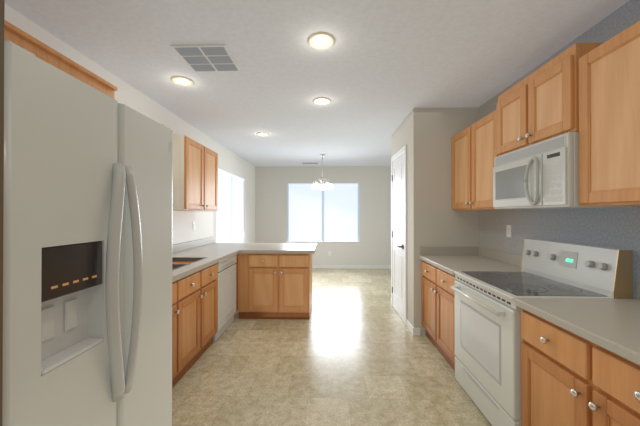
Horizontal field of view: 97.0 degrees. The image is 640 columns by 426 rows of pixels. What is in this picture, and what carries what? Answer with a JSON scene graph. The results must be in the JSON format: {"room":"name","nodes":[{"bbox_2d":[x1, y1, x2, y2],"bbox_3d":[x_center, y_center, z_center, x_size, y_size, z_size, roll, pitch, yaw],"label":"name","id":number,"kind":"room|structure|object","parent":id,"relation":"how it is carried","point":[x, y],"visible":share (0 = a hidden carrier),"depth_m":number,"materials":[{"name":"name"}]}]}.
{"room":"kitchen","nodes":[
{"label":"kitchen","id":0,"kind":"room"},
{"bbox_2d":[5,4,254,244],"bbox_3d":[-1.850,0.093,2.863,0.120,2.600,9.060,0,0,2],"label":"wall","id":1,"kind":"structure","parent":0,"point":[228,161],"depth_m":3.14,"materials":[{"name":"paint"}]},
{"bbox_2d":[4,20,116,98],"bbox_3d":[-1.650,-0.734,1.444,0.353,0.380,1.274,0,0,2],"label":"upper cabinet","id":2,"kind":"object","parent":1,"relation":"attached to","point":[12,33],"visible":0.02,"depth_m":1.62,"materials":[{"name":"brown wood"}]},
{"bbox_2d":[172,211,212,243],"bbox_3d":[-1.781,0.174,3.151,0.001,0.401,2.920,0,0,2],"label":"backsplash","id":3,"kind":"structure","parent":1,"relation":"attached to","point":[182,221],"depth_m":3.85,"materials":[{"name":"white paint"}]},
{"bbox_2d":[172,135,217,210],"bbox_3d":[-1.591,-0.439,3.541,0.353,0.820,0.914,0,0,2],"label":"upper cabinet","id":4,"kind":"object","parent":1,"relation":"attached to","point":[195,165],"visible":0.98,"depth_m":3.28,"materials":[{"name":"brown wood"}]},
{"bbox_2d":[217,168,243,242],"bbox_3d":[-1.757,-0.010,5.567,0.123,1.502,1.622,0,0,2],"label":"window","id":5,"kind":"structure","parent":1,"relation":"in","point":[224,210],"depth_m":5.44,"materials":[{"name":"white glass"}]},
{"bbox_2d":[5,0,628,166],"bbox_3d":[0.794,-1.257,2.794,5.410,0.100,9.060,0,0,2],"label":"ceiling","id":6,"kind":"structure","parent":0,"point":[387,59],"depth_m":2.19,"materials":[{"name":"paint"}]},
{"bbox_2d":[171,76,193,85],"bbox_3d":[-1.257,-1.203,2.590,0.190,0.010,0.190,0,0,2],"label":"recessed light","id":7,"kind":"object","parent":6,"relation":"in","point":[179,80],"visible":1,"depth_m":2.58,"materials":[{"name":"beige glass"}]},
{"bbox_2d":[170,44,240,71],"bbox_3d":[-0.873,-1.202,2.216,0.400,0.016,0.370,0,0,2],"label":"ceiling vent","id":8,"kind":"object","parent":6,"relation":"in","point":[207,57],"visible":1,"depth_m":2.18,"materials":[{"name":"white metal"}]},
{"bbox_2d":[257,132,268,135],"bbox_3d":[-0.867,-1.195,4.300,0.190,0.010,0.190,0,0,2],"label":"recessed light","id":9,"kind":"object","parent":6,"relation":"in","point":[258,133],"visible":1,"depth_m":4.29,"materials":[{"name":"beige"}]},
{"bbox_2d":[302,162,318,163],"bbox_3d":[-0.230,-1.183,6.715,0.400,0.012,0.160,0,0,2],"label":"ceiling vent","id":10,"kind":"object","parent":6,"relation":"in","point":[302,162],"visible":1,"depth_m":6.68,"materials":[{"name":"white"}]},
{"bbox_2d":[308,32,334,48],"bbox_3d":[0.009,-1.206,1.990,0.190,0.010,0.190,0,0,2],"label":"recessed light","id":11,"kind":"object","parent":6,"relation":"in","point":[320,40],"visible":1,"depth_m":1.98,"materials":[{"name":"beige"}]},
{"bbox_2d":[313,97,330,104],"bbox_3d":[0.021,-1.201,3.043,0.190,0.010,0.190,0,0,2],"label":"recessed light","id":12,"kind":"object","parent":6,"relation":"in","point":[321,100],"visible":1,"depth_m":3.04,"materials":[{"name":"beige"}]},
{"bbox_2d":[311,154,333,189],"bbox_3d":[0.048,-0.841,5.821,0.470,0.704,0.453,0,0,2],"label":"chandelier","id":13,"kind":"object","parent":6,"relation":"hanging from","point":[314,186],"visible":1,"depth_m":5.79,"materials":[{"name":"white glass"}]},
{"bbox_2d":[255,166,390,264],"bbox_3d":[0.981,0.113,7.255,5.290,2.600,0.120,0,0,2],"label":"wall","id":14,"kind":"structure","parent":0,"point":[373,247],"depth_m":7.21,"materials":[{"name":"paint"}]},
{"bbox_2d":[287,183,358,242],"bbox_3d":[0.080,-0.002,7.264,1.842,1.502,0.123,0,0,2],"label":"window","id":15,"kind":"structure","parent":14,"relation":"in","point":[317,215],"depth_m":7.24,"materials":[{"name":"white glass"}]},
{"bbox_2d":[172,268,491,425],"bbox_3d":[0.794,1.443,2.782,5.410,0.100,9.060,0,0,2],"label":"floor","id":16,"kind":"structure","parent":0,"point":[355,361],"depth_m":2.45,"materials":[{"name":"tile"}]},
{"bbox_2d":[0,0,4,425],"bbox_3d":[-1.355,0.085,0.772,0.982,2.594,0.032,0,0,2],"label":"end panel","id":17,"kind":"object","parent":16,"relation":"on","point":[2,2],"visible":1,"depth_m":0.77,"materials":[{"name":"brown wood"}]},
{"bbox_2d":[2,40,172,425],"bbox_3d":[-1.307,0.441,1.229,0.997,1.866,0.873,0,0,2],"label":"refrigerator","id":18,"kind":"object","parent":16,"relation":"on","point":[88,176],"visible":0.99,"depth_m":1.05,"materials":[{"name":"grey metal"}]},
{"bbox_2d":[213,254,236,340],"bbox_3d":[-1.397,0.955,3.359,0.631,0.856,0.605,0,0,2],"label":"dishwasher","id":19,"kind":"object","parent":16,"relation":"on","point":[226,278],"visible":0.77,"depth_m":3.29,"materials":[{"name":"grey metal"}]},
{"bbox_2d":[172,237,316,387],"bbox_3d":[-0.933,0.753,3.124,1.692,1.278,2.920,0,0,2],"label":"base cabinet","id":20,"kind":"object","parent":16,"relation":"on","point":[274,280],"visible":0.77,"depth_m":3.66,"materials":[{"name":"brown wood"}]},
{"bbox_2d":[419,246,521,370],"bbox_3d":[1.452,0.884,2.777,0.688,1.013,0.892,0,0,2],"label":"base cabinet","id":21,"kind":"object","parent":16,"relation":"on","point":[439,263],"visible":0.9,"depth_m":2.75,"materials":[{"name":"brown wood"}]},
{"bbox_2d":[451,238,632,425],"bbox_3d":[1.402,0.792,1.950,0.731,1.170,0.758,0,0,2],"label":"range","id":22,"kind":"object","parent":16,"relation":"on","point":[488,339],"visible":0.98,"depth_m":1.81,"materials":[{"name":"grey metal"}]},
{"bbox_2d":[514,281,639,425],"bbox_3d":[1.391,0.874,0.602,0.688,1.013,1.929,0,0,2],"label":"base cabinet","id":23,"kind":"object","parent":16,"relation":"on","point":[580,358],"visible":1,"depth_m":1.25,"materials":[{"name":"brown wood"}]},
{"bbox_2d":[391,107,478,334],"bbox_3d":[2.308,0.097,3.771,2.440,2.600,1.130,0,0,2],"label":"wall","id":24,"kind":"structure","parent":0,"point":[427,133],"depth_m":3.24,"materials":[{"name":"beige paint"}]},
{"bbox_2d":[312,265,419,334],"bbox_3d":[0.863,1.361,5.211,5.170,0.085,3.962,0,0,2],"label":"baseboard","id":25,"kind":"structure","parent":24,"relation":"attached to","point":[415,331],"depth_m":7.17,"materials":[{"name":"white wood"}]},
{"bbox_2d":[391,145,406,324],"bbox_3d":[1.056,0.274,3.910,0.066,2.243,0.800,0,0,2],"label":"door","id":26,"kind":"structure","parent":24,"relation":"attached to","point":[399,160],"depth_m":3.84,"materials":[{"name":"white wood"}]},
{"bbox_2d":[479,0,639,298],"bbox_3d":[1.801,0.083,0.724,0.120,2.600,4.990,0,0,2],"label":"wall","id":27,"kind":"structure","parent":0,"point":[609,227],"depth_m":1.94,"materials":[{"name":"paint"}]},
{"bbox_2d":[451,109,510,209],"bbox_3d":[1.622,-0.452,2.778,0.348,0.840,0.892,0,0,2],"label":"upper cabinet","id":28,"kind":"object","parent":27,"relation":"attached to","point":[474,148],"visible":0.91,"depth_m":2.71,"materials":[{"name":"brown wood"}]},
{"bbox_2d":[506,225,511,236],"bbox_3d":[1.792,0.172,2.685,0.008,0.115,0.070,0,0,2],"label":"outlet","id":29,"kind":"object","parent":27,"relation":"attached to","point":[508,227],"visible":1,"depth_m":2.68,"materials":[{"name":"white plastic"}]},
{"bbox_2d":[497,42,603,155],"bbox_3d":[1.589,-0.713,1.964,0.368,0.496,0.734,0,0,2],"label":"upper cabinet","id":30,"kind":"object","parent":27,"relation":"attached to","point":[544,105],"visible":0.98,"depth_m":1.83,"materials":[{"name":"brown wood"}]},
{"bbox_2d":[493,132,631,208],"bbox_3d":[1.575,-0.246,1.962,0.396,0.426,0.726,0,0,2],"label":"microwave","id":31,"kind":"object","parent":30,"relation":"attached to","point":[544,174],"visible":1,"depth_m":1.80,"materials":[{"name":"grey"}]},
{"bbox_2d":[579,20,639,205],"bbox_3d":[1.561,-0.462,0.616,0.348,0.840,1.955,0,0,2],"label":"upper cabinet","id":32,"kind":"object","parent":27,"relation":"attached to","point":[609,74],"visible":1,"depth_m":1.41,"materials":[{"name":"brown wood"}]}
]}

